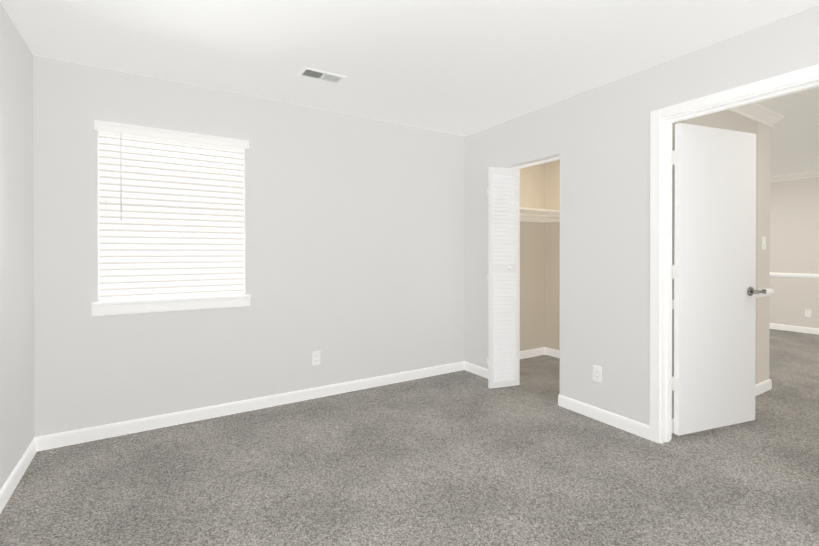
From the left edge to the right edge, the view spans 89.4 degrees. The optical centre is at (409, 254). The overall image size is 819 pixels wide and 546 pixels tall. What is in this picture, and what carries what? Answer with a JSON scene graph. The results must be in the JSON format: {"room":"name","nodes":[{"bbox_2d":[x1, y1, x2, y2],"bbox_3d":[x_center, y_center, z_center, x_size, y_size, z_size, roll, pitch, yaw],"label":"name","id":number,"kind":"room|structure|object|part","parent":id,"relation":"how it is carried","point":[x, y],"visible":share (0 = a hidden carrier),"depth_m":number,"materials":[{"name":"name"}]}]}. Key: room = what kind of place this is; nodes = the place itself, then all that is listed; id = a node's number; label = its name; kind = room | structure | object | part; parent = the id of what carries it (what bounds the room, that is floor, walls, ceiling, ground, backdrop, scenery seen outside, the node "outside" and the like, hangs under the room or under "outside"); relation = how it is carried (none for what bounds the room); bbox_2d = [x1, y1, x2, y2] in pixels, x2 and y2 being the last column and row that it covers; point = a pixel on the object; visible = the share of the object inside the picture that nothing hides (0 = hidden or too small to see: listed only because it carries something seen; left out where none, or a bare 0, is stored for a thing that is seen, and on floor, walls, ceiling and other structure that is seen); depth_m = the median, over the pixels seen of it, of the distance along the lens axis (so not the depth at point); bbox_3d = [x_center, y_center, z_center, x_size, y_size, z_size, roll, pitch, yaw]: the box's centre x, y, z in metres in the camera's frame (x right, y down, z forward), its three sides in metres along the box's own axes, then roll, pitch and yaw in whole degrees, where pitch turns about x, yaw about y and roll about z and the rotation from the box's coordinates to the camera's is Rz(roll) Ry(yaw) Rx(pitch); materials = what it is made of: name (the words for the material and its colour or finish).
{"room":"empty bedroom","nodes":[
{"label":"empty bedroom","id":0,"kind":"room"},
{"bbox_2d":[0,2,34,489],"bbox_3d":[-1.375,0.003,0.915,0.120,2.440,4.070,0,0,-32],"label":"wall","id":1,"kind":"structure","parent":0,"point":[17,427],"depth_m":2.22,"materials":[{"name":"white paint"}]},
{"bbox_2d":[0,436,39,513],"bbox_3d":[-1.311,1.180,0.942,0.013,0.087,3.800,0,0,-32],"label":"baseboard","id":2,"kind":"structure","parent":1,"relation":"attached to","point":[6,491],"depth_m":2.20,"materials":[{"name":"white paint"}]},
{"bbox_2d":[33,55,544,436],"bbox_3d":[-0.338,-0.010,3.860,4.740,2.440,0.150,0,0,-32],"label":"wall","id":3,"kind":"structure","parent":0,"point":[354,248],"depth_m":3.30,"materials":[{"name":"white paint"}]},
{"bbox_2d":[99,138,242,297],"bbox_3d":[-1.720,-0.266,3.058,0.917,1.160,0.060,0,0,-32],"label":"window unit","id":4,"kind":"structure","parent":3,"relation":"in","point":[167,170],"depth_m":3.01,"materials":[{"name":"white plastic"}]},
{"bbox_2d":[94,120,248,300],"bbox_3d":[-1.664,-0.282,2.978,0.953,1.184,0.090,0,0,-32],"label":"window blind","id":5,"kind":"object","parent":4,"relation":"attached to","point":[172,231],"visible":0.9,"depth_m":2.96,"materials":[{"name":"white plastic"}]},
{"bbox_3d":[-1.720,-0.266,3.058,0.827,1.070,0.004,0,0,-32],"label":"glass","id":6,"kind":"part","parent":4,"relation":"part of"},
{"bbox_2d":[91,294,250,315],"bbox_3d":[-1.672,0.357,2.983,0.977,0.086,0.122,0,0,-32],"label":"window sill","id":7,"kind":"structure","parent":3,"relation":"attached to","point":[100,308],"depth_m":2.91,"materials":[{"name":"white paint"}]},
{"bbox_2d":[40,361,463,450],"bbox_3d":[-0.853,1.168,3.452,3.370,0.087,0.013,0,0,-32],"label":"baseboard","id":8,"kind":"structure","parent":3,"relation":"attached to","point":[56,440],"depth_m":3.12,"materials":[{"name":"white paint"}]},
{"bbox_2d":[312,351,319,364],"bbox_3d":[-0.787,0.876,3.494,0.070,0.114,0.008,0,0,-32],"label":"outlet","id":9,"kind":"object","parent":3,"relation":"attached to","point":[315,357],"visible":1,"depth_m":3.49,"materials":[{"name":"white plastic"}]},
{"bbox_2d":[520,347,544,358],"bbox_3d":[1.143,1.163,4.684,1.080,0.087,0.013,0,0,-32],"label":"baseboard","id":10,"kind":"structure","parent":3,"relation":"attached to","point":[539,352],"depth_m":4.86,"materials":[{"name":"white paint"}]},
{"bbox_2d":[520,207,559,222],"bbox_3d":[1.256,-0.432,4.532,1.120,0.104,0.380,0,0,-32],"label":"closet shelf","id":11,"kind":"object","parent":3,"relation":"attached to","point":[536,215],"visible":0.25,"depth_m":4.60,"materials":[{"name":"beige paint"}]},
{"bbox_3d":[1.319,-0.414,4.429,1.084,0.056,0.056,0,0,-32],"label":"rod","id":12,"kind":"part","parent":11,"relation":"part of","materials":[{"name":"beige paint"}]},
{"bbox_2d":[0,329,818,545],"bbox_3d":[2.134,1.270,4.012,9.700,0.120,7.200,0,0,-32],"label":"floor","id":13,"kind":"structure","parent":0,"point":[462,458],"depth_m":2.27,"materials":[{"name":"carpet"}]},
{"bbox_2d":[0,0,818,176],"bbox_3d":[2.134,-1.288,4.001,9.340,0.124,6.840,0,0,-32],"label":"ceiling","id":14,"kind":"structure","parent":0,"point":[464,68],"depth_m":2.45,"materials":[{"name":"white paint"}]},
{"bbox_2d":[297,67,346,84],"bbox_3d":[-0.600,-1.222,2.841,0.300,0.007,0.150,0,0,-32],"label":"ceiling vent","id":15,"kind":"object","parent":14,"relation":"in","point":[318,75],"visible":1,"depth_m":2.83,"materials":[{"name":"white metal"}]},
{"bbox_2d":[545,160,559,350],"bbox_3d":[2.149,-0.012,4.248,0.100,2.440,1.804,0,0,-32],"label":"wall","id":16,"kind":"structure","parent":0,"point":[552,261],"depth_m":4.88,"materials":[{"name":"beige paint"}]},
{"bbox_2d":[545,347,559,357],"bbox_3d":[2.021,1.165,4.353,0.013,0.087,1.500,0,0,-32],"label":"baseboard","id":17,"kind":"structure","parent":16,"relation":"attached to","point":[548,351],"depth_m":4.88,"materials":[{"name":"white paint"}]},
{"bbox_2d":[465,5,818,425],"bbox_3d":[1.659,-0.005,2.702,0.120,2.440,3.920,0,0,-32],"label":"wall","id":18,"kind":"structure","parent":0,"point":[597,140],"depth_m":2.97,"materials":[{"name":"white paint"}]},
{"bbox_2d":[464,361,487,378],"bbox_3d":[0.715,1.166,4.108,0.013,0.087,0.503,0,0,-32],"label":"baseboard","id":19,"kind":"structure","parent":18,"relation":"attached to","point":[469,367],"depth_m":4.16,"materials":[{"name":"white paint"}]},
{"bbox_2d":[487,167,519,388],"bbox_3d":[0.843,0.205,3.780,0.320,1.987,0.178,0,0,-32],"label":"bifold closet door","id":20,"kind":"structure","parent":18,"relation":"in","point":[503,280],"depth_m":3.74,"materials":[{"name":"white paint"}]},
{"bbox_2d":[512,156,559,168],"bbox_3d":[1.100,-0.799,3.655,0.028,0.020,0.677,0,0,-32],"label":"trim","id":21,"kind":"structure","parent":18,"relation":"attached to","point":[538,162],"depth_m":3.60,"materials":[{"name":"white paint"}]},
{"bbox_2d":[593,365,601,382],"bbox_3d":[1.377,0.878,3.040,0.008,0.114,0.070,0,0,-32],"label":"outlet","id":22,"kind":"object","parent":18,"relation":"attached to","point":[597,373],"visible":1,"depth_m":3.03,"materials":[{"name":"white plastic"}]},
{"bbox_2d":[558,394,649,439],"bbox_3d":[1.386,1.170,3.023,0.013,0.087,0.731,0,0,-32],"label":"baseboard","id":23,"kind":"structure","parent":18,"relation":"attached to","point":[634,427],"depth_m":2.97,"materials":[{"name":"white paint"}]},
{"bbox_2d":[670,123,766,435],"bbox_3d":[2.091,0.162,2.788,0.778,2.026,0.266,0,0,-32],"label":"bedroom door","id":24,"kind":"structure","parent":18,"relation":"in","point":[713,276],"depth_m":2.79,"materials":[{"name":"white paint"}]},
{"bbox_3d":[2.377,0.259,2.919,0.156,0.064,0.186,0,0,-32],"label":"handle","id":25,"kind":"part","parent":24,"relation":"part of","materials":[{"name":"grey metal"}]},
{"bbox_2d":[650,64,818,443],"bbox_3d":[1.871,0.144,2.359,0.154,2.145,0.902,0,0,-32],"label":"door frame","id":26,"kind":"structure","parent":18,"relation":"attached to","point":[783,80],"depth_m":2.66,"materials":[{"name":"white paint"}]},
{"bbox_2d":[672,110,763,418],"bbox_3d":[2.374,-0.007,3.256,1.680,2.440,0.120,0,0,-32],"label":"wall","id":27,"kind":"structure","parent":0,"point":[725,119],"depth_m":3.57,"materials":[{"name":"grey paint"}]},
{"bbox_2d":[672,379,771,432],"bbox_3d":[2.469,1.169,3.241,1.780,0.087,0.013,0,0,-32],"label":"baseboard","id":28,"kind":"structure","parent":27,"relation":"attached to","point":[763,387],"depth_m":3.61,"materials":[{"name":"white paint"}]},
{"bbox_2d":[672,288,773,308],"bbox_3d":[2.471,0.342,3.234,1.780,0.066,0.024,0,0,-32],"label":"trim","id":29,"kind":"structure","parent":27,"relation":"attached to","point":[769,292],"depth_m":3.62,"materials":[{"name":"white paint"}]},
{"bbox_2d":[727,103,781,126],"bbox_3d":[2.514,-1.185,3.224,1.710,0.085,0.075,0,0,-32],"label":"crown molding","id":30,"kind":"structure","parent":27,"relation":"attached to","point":[760,114],"depth_m":3.48,"materials":[{"name":"white paint"}]},
{"bbox_2d":[762,237,765,249],"bbox_3d":[3.125,-0.099,3.639,0.070,0.114,0.018,0,0,-32],"label":"light switch","id":31,"kind":"object","parent":27,"relation":"attached to","point":[763,243],"visible":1,"depth_m":3.63,"materials":[{"name":"white plastic"}]},
{"bbox_2d":[764,125,771,380],"bbox_3d":[2.064,-0.017,5.489,0.140,2.440,4.244,0,0,-32],"label":"wall","id":32,"kind":"structure","parent":0,"point":[767,185],"depth_m":3.69,"materials":[{"name":"grey paint"}]},
{"bbox_2d":[772,177,818,328],"bbox_3d":[6.056,-0.021,6.429,0.120,2.440,6.840,0,0,-32],"label":"wall","id":33,"kind":"structure","parent":0,"point":[787,219],"depth_m":6.42,"materials":[{"name":"grey paint"}]},
{"bbox_2d":[769,323,818,334],"bbox_3d":[5.999,1.155,6.399,0.013,0.087,6.600,0,0,-32],"label":"baseboard","id":34,"kind":"structure","parent":33,"relation":"attached to","point":[772,326],"depth_m":6.42,"materials":[{"name":"white paint"}]},
{"bbox_2d":[770,273,818,278],"bbox_3d":[5.994,0.328,6.393,0.024,0.066,6.600,0,0,-32],"label":"trim","id":35,"kind":"structure","parent":33,"relation":"attached to","point":[795,275],"depth_m":6.42,"materials":[{"name":"white paint"}]},
{"bbox_2d":[770,171,818,182],"bbox_3d":[5.972,-1.199,6.373,0.075,0.085,6.600,0,0,-32],"label":"crown molding","id":36,"kind":"structure","parent":33,"relation":"attached to","point":[814,174],"depth_m":6.40,"materials":[{"name":"white paint"}]},
{"bbox_2d":[805,309,810,316],"bbox_3d":[6.064,0.899,6.298,0.008,0.114,0.070,0,0,-32],"label":"outlet","id":37,"kind":"object","parent":33,"relation":"attached to","point":[807,313],"visible":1,"depth_m":6.30,"materials":[{"name":"white plastic"}]}
]}

